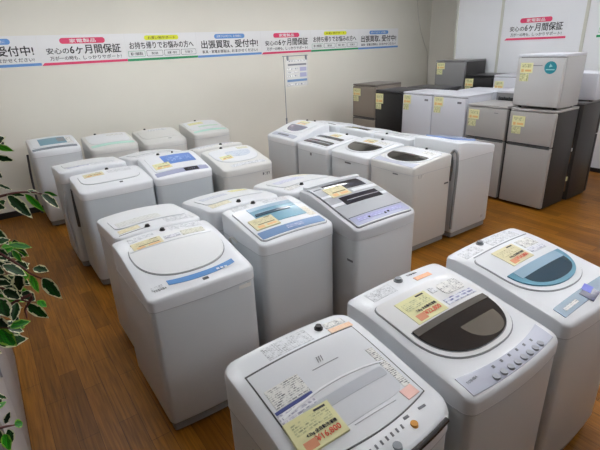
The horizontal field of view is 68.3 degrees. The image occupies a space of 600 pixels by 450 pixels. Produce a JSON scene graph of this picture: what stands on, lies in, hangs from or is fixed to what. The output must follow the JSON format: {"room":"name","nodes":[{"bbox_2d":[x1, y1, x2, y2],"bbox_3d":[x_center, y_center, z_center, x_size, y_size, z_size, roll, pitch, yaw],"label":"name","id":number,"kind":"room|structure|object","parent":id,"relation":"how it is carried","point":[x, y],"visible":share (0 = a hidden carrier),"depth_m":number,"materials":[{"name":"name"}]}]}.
{"room":"appliance store","nodes":[
{"label":"appliance store","id":0,"kind":"room"},
{"bbox_2d":[0,0,431,213],"bbox_3d":[-1.804,-1.978,6.297,11.100,2.780,0.120,-17,26,-32],"label":"wall","id":1,"kind":"structure","parent":0,"point":[245,94],"depth_m":6.32,"materials":[{"name":"beige paint"}]},
{"bbox_2d":[0,35,41,67],"bbox_3d":[-3.489,-1.927,4.946,1.008,0.335,0.007,-17,26,-32],"label":"sign","id":2,"kind":"object","parent":1,"relation":"attached to","point":[15,51],"visible":1,"depth_m":5.11,"materials":[{"name":"white paper"}]},
{"bbox_2d":[0,205,42,219],"bbox_3d":[-1.713,-0.707,6.754,10.860,0.075,0.012,-17,26,-32],"label":"baseboard","id":3,"kind":"structure","parent":1,"relation":"attached to","point":[12,214],"depth_m":5.54,"materials":[{"name":"black"}]},
{"bbox_2d":[35,34,127,65],"bbox_3d":[-2.671,-2.177,5.478,1.003,0.335,0.007,-17,26,-32],"label":"sign","id":4,"kind":"object","parent":1,"relation":"attached to","point":[84,48],"visible":1,"depth_m":5.46,"materials":[{"name":"white paper"}]},
{"bbox_2d":[123,32,197,60],"bbox_3d":[-1.863,-2.424,6.003,0.983,0.335,0.008,-17,26,-32],"label":"sign","id":5,"kind":"object","parent":1,"relation":"attached to","point":[139,46],"visible":1,"depth_m":5.98,"materials":[{"name":"white paper"}]},
{"bbox_2d":[195,31,261,57],"bbox_3d":[-1.032,-2.678,6.543,1.058,0.335,0.007,-17,26,-32],"label":"sign","id":6,"kind":"object","parent":1,"relation":"attached to","point":[238,43],"visible":1,"depth_m":6.52,"materials":[{"name":"white paper"}]},
{"bbox_2d":[260,30,310,53],"bbox_3d":[-0.212,-2.928,7.076,0.958,0.335,0.007,-17,26,-32],"label":"sign","id":7,"kind":"object","parent":1,"relation":"attached to","point":[290,41],"visible":1,"depth_m":7.06,"materials":[{"name":"white paper"}]},
{"bbox_2d":[310,29,357,51],"bbox_3d":[0.609,-3.179,7.609,1.058,0.335,0.008,-17,26,-32],"label":"sign","id":8,"kind":"object","parent":1,"relation":"attached to","point":[341,39],"visible":1,"depth_m":7.59,"materials":[{"name":"white paper"}]},
{"bbox_2d":[358,28,397,48],"bbox_3d":[1.453,-3.437,8.158,1.018,0.335,0.007,-17,26,-32],"label":"sign","id":9,"kind":"object","parent":1,"relation":"attached to","point":[367,38],"visible":1,"depth_m":8.14,"materials":[{"name":"white paper"}]},
{"bbox_2d":[0,171,599,449],"bbox_3d":[1.031,0.693,3.192,11.100,0.060,9.670,-17,26,-32],"label":"floor","id":10,"kind":"structure","parent":0,"point":[83,386],"depth_m":3.00,"materials":[{"name":"brown wood"}]},
{"bbox_2d":[0,315,30,449],"bbox_3d":[-1.667,0.812,2.035,0.578,0.800,1.520,-17,26,-32],"label":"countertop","id":11,"kind":"structure","parent":10,"relation":"on","point":[9,380],"depth_m":2.07,"materials":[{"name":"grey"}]},
{"bbox_2d":[0,136,61,449],"bbox_3d":[-0.812,0.592,1.147,0.538,1.807,0.674,11,26,30],"label":"potted tree","id":12,"kind":"object","parent":10,"relation":"on","point":[12,288],"visible":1,"depth_m":1.00,"materials":[{"name":"green plant"}]},
{"bbox_2d":[25,135,82,225],"bbox_3d":[-2.872,-0.536,5.267,0.563,0.965,0.547,-17,26,-32],"label":"washing machine","id":13,"kind":"object","parent":10,"relation":"on","point":[45,153],"visible":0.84,"depth_m":5.02,"materials":[{"name":"white paint"}]},
{"bbox_2d":[64,136,72,142],"bbox_3d":[-2.714,-0.999,5.193,0.065,0.049,0.240,-17,26,-32],"label":"print","id":14,"kind":"object","parent":13,"relation":"attached to","point":[67,139],"depth_m":5.19},
{"bbox_2d":[51,157,126,265],"bbox_3d":[-1.978,-0.164,4.288,0.600,0.941,0.572,-17,26,-32],"label":"washing machine","id":15,"kind":"object","parent":10,"relation":"on","point":[62,173],"visible":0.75,"depth_m":3.98,"materials":[{"name":"white paint"}]},
{"bbox_2d":[81,132,138,158],"bbox_3d":[-2.317,-0.660,5.556,0.546,0.935,0.584,-17,26,-32],"label":"washing machine","id":16,"kind":"object","parent":10,"relation":"on","point":[114,144],"visible":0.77,"depth_m":5.28,"materials":[{"name":"white paint"}]},
{"bbox_2d":[69,165,156,284],"bbox_3d":[-1.600,-0.016,3.911,0.607,0.920,0.493,-17,26,-32],"label":"washing machine","id":17,"kind":"object","parent":10,"relation":"on","point":[96,195],"visible":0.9,"depth_m":3.67,"materials":[{"name":"white paint"}]},
{"bbox_2d":[107,167,130,172],"bbox_3d":[-1.586,-0.478,3.879,0.200,0.021,0.060,-17,26,-32],"label":"print","id":18,"kind":"object","parent":17,"relation":"on","point":[115,170],"depth_m":3.88},
{"bbox_2d":[97,204,199,345],"bbox_3d":[-0.962,0.338,2.964,0.521,0.926,0.606,-17,26,-32],"label":"washing machine","id":19,"kind":"object","parent":10,"relation":"on","point":[117,227],"visible":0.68,"depth_m":2.74,"materials":[{"name":"white paint"}]},
{"bbox_2d":[118,225,140,233],"bbox_3d":[-0.991,0.028,2.561,0.120,0.017,0.060,-17,26,-32],"label":"print","id":20,"kind":"object","parent":19,"relation":"on","point":[130,228],"depth_m":2.56},
{"bbox_2d":[114,213,160,227],"bbox_3d":[-0.988,-0.027,2.700,0.260,0.029,0.100,-17,26,-32],"label":"print","id":21,"kind":"object","parent":19,"relation":"on","point":[134,220],"depth_m":2.69},
{"bbox_2d":[162,214,192,221],"bbox_3d":[-0.746,-0.044,2.708,0.170,0.020,0.080,-17,26,-32],"label":"print","id":22,"kind":"object","parent":19,"relation":"on","point":[175,217],"depth_m":2.70},
{"bbox_2d":[118,149,180,165],"bbox_3d":[-1.504,-0.327,4.642,0.541,0.940,0.572,-17,26,-32],"label":"washing machine","id":23,"kind":"object","parent":10,"relation":"on","point":[131,159],"visible":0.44,"depth_m":4.31,"materials":[{"name":"white paint"}]},
{"bbox_2d":[135,150,174,157],"bbox_3d":[-1.406,-0.697,4.317,0.400,0.017,0.070,-17,26,-32],"label":"print","id":24,"kind":"object","parent":23,"relation":"on","point":[164,151],"depth_m":4.30},
{"bbox_2d":[132,127,187,151],"bbox_3d":[-1.811,-0.801,5.877,0.546,0.915,0.584,-17,26,-32],"label":"washing machine","id":25,"kind":"object","parent":10,"relation":"on","point":[165,137],"visible":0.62,"depth_m":5.62,"materials":[{"name":"white paint"}]},
{"bbox_2d":[137,150,213,207],"bbox_3d":[-1.141,-0.185,4.225,0.536,0.961,0.530,-17,26,-32],"label":"washing machine","id":26,"kind":"object","parent":10,"relation":"on","point":[178,177],"visible":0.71,"depth_m":3.96,"materials":[{"name":"white paint"}]},
{"bbox_2d":[166,154,190,161],"bbox_3d":[-1.132,-0.625,4.119,0.220,0.026,0.090,-17,26,-32],"label":"print","id":27,"kind":"object","parent":26,"relation":"attached to","point":[179,157],"depth_m":4.12},
{"bbox_2d":[112,220,258,429],"bbox_3d":[-0.612,0.519,2.478,0.554,0.927,0.617,-17,26,-32],"label":"washing machine","id":28,"kind":"object","parent":10,"relation":"on","point":[188,292],"visible":0.97,"depth_m":2.24,"materials":[{"name":"white paint"}]},
{"bbox_2d":[127,233,153,243],"bbox_3d":[-0.871,0.074,2.420,0.140,0.012,0.050,-17,26,-32],"label":"print","id":29,"kind":"object","parent":28,"relation":"on","point":[133,240],"depth_m":2.42},
{"bbox_2d":[134,237,157,246],"bbox_3d":[-0.820,0.091,2.359,0.128,0.011,0.025,-18,27,-33],"label":"print","id":30,"kind":"object","parent":28,"relation":"on","point":[151,240],"depth_m":2.36},
{"bbox_2d":[168,221,200,230],"bbox_3d":[-0.668,0.006,2.569,0.180,0.014,0.060,-17,26,-32],"label":"print","id":31,"kind":"object","parent":28,"relation":"on","point":[196,223],"depth_m":2.57},
{"bbox_2d":[180,226,204,234],"bbox_3d":[-0.606,0.035,2.496,0.130,0.026,0.050,-17,26,-32],"label":"print","id":32,"kind":"object","parent":28,"relation":"on","point":[190,230],"depth_m":2.49},
{"bbox_2d":[179,120,229,149],"bbox_3d":[-1.321,-1.002,6.307,0.531,0.927,0.583,-17,26,-32],"label":"washing machine","id":33,"kind":"object","parent":10,"relation":"on","point":[199,133],"visible":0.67,"depth_m":6.03,"materials":[{"name":"white paint"}]},
{"bbox_2d":[189,142,241,158],"bbox_3d":[-0.947,-0.450,4.864,0.541,0.957,0.532,-17,26,-32],"label":"washing machine","id":34,"kind":"object","parent":10,"relation":"on","point":[198,150],"visible":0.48,"depth_m":4.49,"materials":[{"name":"white paint"}]},
{"bbox_2d":[182,188,276,236],"bbox_3d":[-0.501,0.179,3.300,0.531,0.932,0.602,-17,26,-32],"label":"washing machine","id":35,"kind":"object","parent":10,"relation":"on","point":[210,207],"visible":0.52,"depth_m":2.97,"materials":[{"name":"white paint"}]},
{"bbox_2d":[199,193,226,200],"bbox_3d":[-0.610,-0.191,3.112,0.190,0.033,0.080,-17,26,-32],"label":"print","id":36,"kind":"object","parent":35,"relation":"attached to","point":[222,194],"depth_m":3.10},
{"bbox_2d":[208,200,230,208],"bbox_3d":[-0.527,-0.137,2.906,0.140,0.020,0.080,-17,26,-32],"label":"print","id":37,"kind":"object","parent":35,"relation":"on","point":[220,203],"depth_m":2.90},
{"bbox_2d":[201,145,271,191],"bbox_3d":[-0.604,-0.291,4.458,0.526,0.942,0.540,-17,26,-32],"label":"washing machine","id":38,"kind":"object","parent":10,"relation":"on","point":[242,166],"visible":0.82,"depth_m":4.19,"materials":[{"name":"white paint"}]},
{"bbox_2d":[231,159,265,166],"bbox_3d":[-0.485,-0.586,4.175,0.360,0.023,0.040,-17,26,-32],"label":"print","id":39,"kind":"object","parent":38,"relation":"attached to","point":[253,161],"depth_m":4.17},
{"bbox_2d":[222,195,332,346],"bbox_3d":[-0.138,0.338,2.871,0.557,0.931,0.517,-17,26,-32],"label":"washing machine","id":40,"kind":"object","parent":10,"relation":"on","point":[287,243],"visible":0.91,"depth_m":2.64,"materials":[{"name":"white paint"}]},
{"bbox_2d":[230,205,248,211],"bbox_3d":[-0.382,-0.103,2.793,0.110,0.010,0.060,-17,26,-32],"label":"print","id":41,"kind":"object","parent":40,"relation":"on","point":[243,207],"depth_m":2.79},
{"bbox_2d":[252,216,272,224],"bbox_3d":[-0.223,-0.028,2.622,0.128,0.012,0.037,-17,26,-32],"label":"print","id":42,"kind":"object","parent":40,"relation":"on","point":[262,220],"depth_m":2.62},
{"bbox_2d":[261,196,286,202],"bbox_3d":[-0.175,-0.167,2.928,0.180,0.012,0.060,-17,26,-32],"label":"print","id":43,"kind":"object","parent":40,"relation":"on","point":[282,197],"depth_m":2.92},
{"bbox_2d":[285,221,304,227],"bbox_3d":[-0.027,0.002,2.608,0.120,0.020,0.035,-17,26,-32],"label":"print","id":44,"kind":"object","parent":40,"relation":"on","point":[295,224],"depth_m":2.60},
{"bbox_2d":[299,206,315,214],"bbox_3d":[0.047,-0.088,2.789,0.050,0.033,0.115,-17,26,-32],"label":"print","id":45,"kind":"object","parent":40,"relation":"attached to","point":[306,210],"depth_m":2.78},
{"bbox_2d":[282,55,307,123],"bbox_3d":[-0.083,-1.433,6.161,0.539,1.737,0.298,-17,26,-32],"label":"stand","id":46,"kind":"object","parent":10,"relation":"on","point":[296,69],"visible":0.77,"depth_m":5.95,"materials":[{"name":"white paper"}]},
{"bbox_2d":[300,72,306,76],"bbox_3d":[0.045,-2.050,6.023,0.110,0.055,0.001,-17,26,-32],"label":"picture","id":47,"kind":"object","parent":46,"relation":"on","point":[302,74],"depth_m":6.02,"materials":[{"name":"blue"}]},
{"bbox_2d":[253,174,338,199],"bbox_3d":[-0.007,0.043,3.583,0.536,0.932,0.606,-17,26,-32],"label":"washing machine","id":48,"kind":"object","parent":10,"relation":"on","point":[291,185],"visible":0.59,"depth_m":3.30,"materials":[{"name":"white paint"}]},
{"bbox_2d":[273,177,303,184],"bbox_3d":[-0.091,-0.338,3.400,0.240,0.036,0.100,-17,26,-32],"label":"print","id":49,"kind":"object","parent":48,"relation":"attached to","point":[287,180],"depth_m":3.38},
{"bbox_2d":[284,184,300,190],"bbox_3d":[-0.055,-0.270,3.178,0.110,0.020,0.080,-17,26,-32],"label":"print","id":50,"kind":"object","parent":48,"relation":"on","point":[291,187],"depth_m":3.17},
{"bbox_2d":[268,119,328,178],"bbox_3d":[-0.019,-0.809,5.629,0.547,0.976,0.621,-17,26,-32],"label":"washing machine","id":51,"kind":"object","parent":10,"relation":"on","point":[282,142],"visible":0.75,"depth_m":5.38,"materials":[{"name":"white paint"}]},
{"bbox_2d":[298,132,360,175],"bbox_3d":[0.345,-0.594,5.167,0.531,0.897,0.561,-17,26,-32],"label":"washing machine","id":52,"kind":"object","parent":10,"relation":"on","point":[314,153],"visible":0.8,"depth_m":4.91,"materials":[{"name":"white paint"}]},
{"bbox_2d":[225,315,449,449],"bbox_3d":[0.129,0.878,1.519,0.526,0.924,0.572,-17,26,-32],"label":"washing machine","id":53,"kind":"object","parent":10,"relation":"on","point":[328,383],"visible":1,"depth_m":1.33,"materials":[{"name":"white paint"}]},
{"bbox_2d":[260,330,313,360],"bbox_3d":[-0.042,0.407,1.505,0.180,0.008,0.065,-17,26,-32],"label":"print","id":54,"kind":"object","parent":53,"relation":"on","point":[294,341],"depth_m":1.50},
{"bbox_2d":[290,406,332,437],"bbox_3d":[0.033,0.549,1.236,0.122,0.015,0.037,-16,25,-29],"label":"print","id":55,"kind":"object","parent":53,"relation":"on","point":[315,419],"depth_m":1.23},
{"bbox_2d":[322,318,345,328],"bbox_3d":[0.123,0.360,1.617,0.090,0.012,0.030,-17,26,-32],"label":"print","id":56,"kind":"object","parent":53,"relation":"on","point":[333,323],"depth_m":1.61},
{"bbox_2d":[366,347,409,386],"bbox_3d":[0.283,0.461,1.439,0.028,0.042,0.175,-17,26,-32],"label":"print","id":57,"kind":"object","parent":53,"relation":"attached to","point":[393,372],"depth_m":1.43},
{"bbox_2d":[314,120,363,132],"bbox_3d":[0.530,-0.934,5.923,0.590,0.943,0.561,-17,26,-32],"label":"washing machine","id":58,"kind":"object","parent":10,"relation":"on","point":[333,126],"visible":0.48,"depth_m":5.50,"materials":[{"name":"white paint"}]},
{"bbox_2d":[300,174,414,315],"bbox_3d":[0.392,0.210,3.076,0.536,0.973,0.599,-17,26,-32],"label":"washing machine","id":59,"kind":"object","parent":10,"relation":"on","point":[372,236],"visible":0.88,"depth_m":2.81,"materials":[{"name":"white paint"}]},
{"bbox_2d":[326,186,343,192],"bbox_3d":[0.231,-0.238,2.952,0.128,0.010,0.041,-17,26,-32],"label":"print","id":60,"kind":"object","parent":59,"relation":"on","point":[334,189],"depth_m":2.95},
{"bbox_2d":[356,204,401,220],"bbox_3d":[0.501,-0.075,2.773,0.380,0.026,0.035,-17,26,-32],"label":"print","id":61,"kind":"object","parent":59,"relation":"on","point":[373,214],"depth_m":2.76},
{"bbox_2d":[332,137,403,180],"bbox_3d":[0.709,-0.440,4.735,0.531,0.907,0.561,-17,26,-32],"label":"washing machine","id":62,"kind":"object","parent":10,"relation":"on","point":[353,157],"visible":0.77,"depth_m":4.49,"materials":[{"name":"white paint"}]},
{"bbox_2d":[340,126,399,137],"bbox_3d":[0.886,-0.754,5.461,0.590,0.930,0.546,-17,26,-32],"label":"washing machine","id":63,"kind":"object","parent":10,"relation":"on","point":[358,131],"visible":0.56,"depth_m":5.14,"materials":[{"name":"white paint"}]},
{"bbox_2d":[353,81,400,127],"bbox_3d":[1.227,-1.635,7.152,0.564,1.265,0.495,-17,26,-32],"label":"refrigerator","id":64,"kind":"object","parent":10,"relation":"on","point":[364,94],"visible":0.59,"depth_m":6.86,"materials":[{"name":"brown metal"}]},
{"bbox_2d":[373,132,417,146],"bbox_3d":[1.220,-0.596,5.021,0.590,0.941,0.546,-17,26,-32],"label":"washing machine","id":65,"kind":"object","parent":10,"relation":"on","point":[407,139],"visible":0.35,"depth_m":4.69,"materials":[{"name":"white paint"}]},
{"bbox_2d":[375,87,426,132],"bbox_3d":[1.519,-1.453,6.761,0.534,1.200,0.520,-17,26,-32],"label":"refrigerator","id":66,"kind":"object","parent":10,"relation":"on","point":[389,101],"visible":0.29,"depth_m":6.48,"materials":[{"name":"black metal"}]},
{"bbox_2d":[371,146,451,250],"bbox_3d":[1.050,-0.270,4.291,0.531,0.897,0.541,-17,26,-32],"label":"washing machine","id":67,"kind":"object","parent":10,"relation":"on","point":[418,177],"visible":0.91,"depth_m":4.06,"materials":[{"name":"white paint"}]},
{"bbox_2d":[411,146,443,153],"bbox_3d":[1.212,-0.723,4.246,0.050,0.008,0.400,-17,26,-32],"label":"print","id":68,"kind":"object","parent":67,"relation":"on","point":[426,149],"depth_m":4.22},
{"bbox_2d":[422,151,435,155],"bbox_3d":[1.195,-0.659,4.093,0.070,0.018,0.130,-17,26,-32],"label":"print","id":69,"kind":"object","parent":67,"relation":"on","point":[429,153],"depth_m":4.09},
{"bbox_2d":[402,89,455,134],"bbox_3d":[1.815,-1.299,6.349,0.504,1.200,0.505,-17,26,-32],"label":"refrigerator","id":70,"kind":"object","parent":10,"relation":"on","point":[417,104],"visible":0.37,"depth_m":6.08,"materials":[{"name":"grey metal"}]},
{"bbox_2d":[411,84,461,90],"bbox_3d":[2.054,-1.543,6.926,0.507,1.200,0.620,-17,26,-32],"label":"refrigerator","id":71,"kind":"object","parent":10,"relation":"on","point":[428,86],"visible":0.17,"depth_m":6.59,"materials":[{"name":"black metal"}]},
{"bbox_2d":[347,264,557,449],"bbox_3d":[0.586,0.728,1.824,0.541,0.937,0.606,-17,26,-32],"label":"washing machine","id":72,"kind":"object","parent":10,"relation":"on","point":[490,363],"visible":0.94,"depth_m":1.56,"materials":[{"name":"white paint"}]},
{"bbox_2d":[364,284,396,301],"bbox_3d":[0.325,0.273,1.774,0.130,0.010,0.060,-17,26,-32],"label":"print","id":73,"kind":"object","parent":72,"relation":"on","point":[382,292],"depth_m":1.77},
{"bbox_2d":[401,294,431,311],"bbox_3d":[0.448,0.299,1.698,0.132,0.010,0.042,-17,26,-32],"label":"print","id":74,"kind":"object","parent":72,"relation":"on","point":[417,302],"depth_m":1.70},
{"bbox_2d":[427,287,437,292],"bbox_3d":[0.531,0.265,1.778,0.032,0.014,0.030,-17,26,-32],"label":"print","id":75,"kind":"object","parent":72,"relation":"on","point":[429,289],"depth_m":1.78},
{"bbox_2d":[436,278,463,292],"bbox_3d":[0.616,0.253,1.815,0.125,0.023,0.065,-17,26,-32],"label":"print","id":76,"kind":"object","parent":72,"relation":"on","point":[445,285],"depth_m":1.81},
{"bbox_2d":[414,134,494,236],"bbox_3d":[1.556,-0.445,4.568,0.636,0.975,0.554,-17,26,-32],"label":"washing machine","id":77,"kind":"object","parent":10,"relation":"on","point":[471,159],"visible":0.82,"depth_m":4.32,"materials":[{"name":"white paint"}]},
{"bbox_2d":[435,59,485,88],"bbox_3d":[2.674,-2.007,7.554,0.564,1.540,0.560,-17,26,-32],"label":"refrigerator","id":78,"kind":"object","parent":10,"relation":"on","point":[452,72],"visible":0.34,"depth_m":7.14,"materials":[{"name":"grey metal"}]},
{"bbox_2d":[431,90,492,136],"bbox_3d":[2.139,-1.160,5.972,0.564,1.200,0.500,-17,26,-32],"label":"refrigerator","id":79,"kind":"object","parent":10,"relation":"on","point":[450,109],"visible":0.44,"depth_m":5.66,"materials":[{"name":"grey"}]},
{"bbox_2d":[460,87,507,99],"bbox_3d":[2.567,-1.302,6.279,0.477,1.200,0.540,-17,26,-32],"label":"refrigerator","id":80,"kind":"object","parent":10,"relation":"on","point":[484,89],"visible":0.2,"depth_m":6.00,"materials":[{"name":"grey metal"}]},
{"bbox_2d":[464,72,506,88],"bbox_3d":[2.993,-1.754,7.183,0.564,1.325,0.475,-17,26,-32],"label":"refrigerator","id":81,"kind":"object","parent":10,"relation":"on","point":[486,79],"visible":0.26,"depth_m":6.83,"materials":[{"name":"black metal"}]},
{"bbox_2d":[465,100,517,197],"bbox_3d":[2.434,-0.959,5.557,0.504,1.115,0.515,-17,26,-32],"label":"refrigerator","id":82,"kind":"object","parent":10,"relation":"on","point":[487,121],"visible":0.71,"depth_m":5.30,"materials":[{"name":"grey metal"}]},
{"bbox_2d":[493,73,516,88],"bbox_3d":[3.289,-1.614,6.793,0.564,1.335,0.500,-17,26,-32],"label":"refrigerator","id":83,"kind":"object","parent":10,"relation":"on","point":[508,80],"visible":0.19,"depth_m":6.50,"materials":[{"name":"grey metal"}]},
{"bbox_2d":[496,88,514,100],"bbox_3d":[2.878,-1.141,5.816,0.540,1.225,0.500,-17,26,-32],"label":"refrigerator","id":84,"kind":"object","parent":10,"relation":"on","point":[505,94],"visible":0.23,"depth_m":5.59,"materials":[{"name":"grey metal"}]},
{"bbox_2d":[446,228,599,449],"bbox_3d":[1.085,0.572,2.152,0.551,0.942,0.589,-17,26,-32],"label":"washing machine","id":85,"kind":"object","parent":10,"relation":"on","point":[558,289],"visible":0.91,"depth_m":1.89,"materials":[{"name":"white paint"}]},
{"bbox_2d":[457,246,482,258],"bbox_3d":[0.798,0.129,2.072,0.130,0.011,0.055,-17,26,-32],"label":"print","id":86,"kind":"object","parent":85,"relation":"on","point":[470,252],"depth_m":2.07},
{"bbox_2d":[482,230,518,245],"bbox_3d":[0.998,0.064,2.207,0.230,0.011,0.065,-17,26,-32],"label":"print","id":87,"kind":"object","parent":85,"relation":"on","point":[497,239],"depth_m":2.19},
{"bbox_2d":[497,246,519,257],"bbox_3d":[0.968,0.124,2.055,0.132,0.008,0.039,-17,26,-32],"label":"print","id":88,"kind":"object","parent":85,"relation":"on","point":[507,251],"depth_m":2.05},
{"bbox_2d":[514,237,537,247],"bbox_3d":[1.099,0.087,2.152,0.115,0.023,0.060,-17,26,-32],"label":"print","id":89,"kind":"object","parent":85,"relation":"on","point":[523,242],"depth_m":2.15},
{"bbox_2d":[563,299,578,310],"bbox_3d":[1.078,0.317,1.759,0.100,0.009,0.015,-17,26,-32],"label":"print","id":90,"kind":"object","parent":85,"relation":"on","point":[570,304],"depth_m":1.76},
{"bbox_2d":[499,106,578,209],"bbox_3d":[2.752,-0.802,5.141,0.504,1.112,0.505,-17,26,-32],"label":"refrigerator","id":91,"kind":"object","parent":10,"relation":"on","point":[539,139],"visible":0.98,"depth_m":4.97,"materials":[{"name":"grey metal"}]},
{"bbox_2d":[514,117,523,120],"bbox_3d":[2.448,-1.188,4.950,0.001,0.037,0.112,-17,26,-32],"label":"print","id":92,"kind":"object","parent":91,"relation":"on","point":[515,118],"depth_m":4.95},
{"bbox_2d":[513,52,586,109],"bbox_3d":[2.706,-1.574,4.820,0.464,0.555,0.490,-17,26,-32],"label":"mini fridge","id":93,"kind":"object","parent":91,"relation":"on","point":[553,80],"visible":1,"depth_m":4.66,"materials":[{"name":"grey metal"}]},
{"bbox_2d":[562,99,599,199],"bbox_3d":[3.199,-0.952,5.415,0.535,1.150,0.530,-17,26,-32],"label":"refrigerator","id":94,"kind":"object","parent":10,"relation":"on","point":[588,119],"visible":0.46,"depth_m":5.18,"materials":[{"name":"black metal"}]},
{"bbox_2d":[578,70,599,101],"bbox_3d":[3.252,-1.615,5.111,0.420,0.300,0.500,-17,26,-32],"label":"microwave oven","id":95,"kind":"object","parent":94,"relation":"on","point":[590,85],"visible":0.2,"depth_m":4.87,"materials":[{"name":"grey metal"}]},
{"bbox_2d":[427,0,457,84],"bbox_3d":[5.469,-1.967,5.511,0.120,2.780,9.550,-17,26,-32],"label":"wall","id":96,"kind":"structure","parent":0,"point":[443,15],"depth_m":8.68,"materials":[{"name":"beige paint"}]},
{"bbox_2d":[455,0,599,172],"bbox_3d":[4.034,-2.131,6.080,0.038,2.770,4.500,-17,26,-32],"label":"wall","id":97,"kind":"structure","parent":0,"point":[510,50],"depth_m":6.76,"materials":[{"name":"white paint"}]},
{"bbox_2d":[453,0,459,58],"bbox_3d":[2.713,-2.776,7.809,0.050,2.770,0.040,-17,26,-32],"label":"trim","id":98,"kind":"structure","parent":97,"relation":"attached to","point":[458,2],"depth_m":7.56,"materials":[{"name":"grey"}]},
{"bbox_2d":[494,0,504,72],"bbox_3d":[3.190,-2.543,7.184,0.050,2.770,0.040,-17,26,-32],"label":"trim","id":99,"kind":"structure","parent":97,"relation":"attached to","point":[503,1],"depth_m":6.99,"materials":[{"name":"grey"}]},
{"bbox_2d":[504,12,569,40],"bbox_3d":[3.472,-2.922,6.537,0.007,0.335,0.920,-17,26,-32],"label":"sign","id":100,"kind":"object","parent":97,"relation":"attached to","point":[542,26],"visible":1,"depth_m":6.51,"materials":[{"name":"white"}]},
{"bbox_2d":[578,0,590,51],"bbox_3d":[3.912,-2.191,6.240,0.050,2.770,0.040,-17,26,-32],"label":"trim","id":101,"kind":"structure","parent":97,"relation":"attached to","point":[589,1],"depth_m":6.01,"materials":[{"name":"grey"}]},
{"bbox_2d":[596,20,599,36],"bbox_3d":[4.258,-2.538,5.508,0.008,0.335,0.980,-17,26,-32],"label":"sign","id":102,"kind":"object","parent":97,"relation":"attached to","point":[598,30],"visible":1,"depth_m":5.90,"materials":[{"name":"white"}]},
{"bbox_3d":[0.919,-1.955,2.119,11.100,0.100,9.670,-17,26,-32],"label":"ceiling","id":103,"kind":"structure","parent":0,"visible":0},
{"bbox_2d":[417,0,427,84],"bbox_3d":[2.450,-3.247,8.970,0.454,2.767,0.034,-17,26,-32],"label":"hanging cord","id":104,"kind":"object","parent":103,"relation":"hanging from","point":[417,0],"visible":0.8,"depth_m":8.89,"materials":[{"name":"grey plastic"}]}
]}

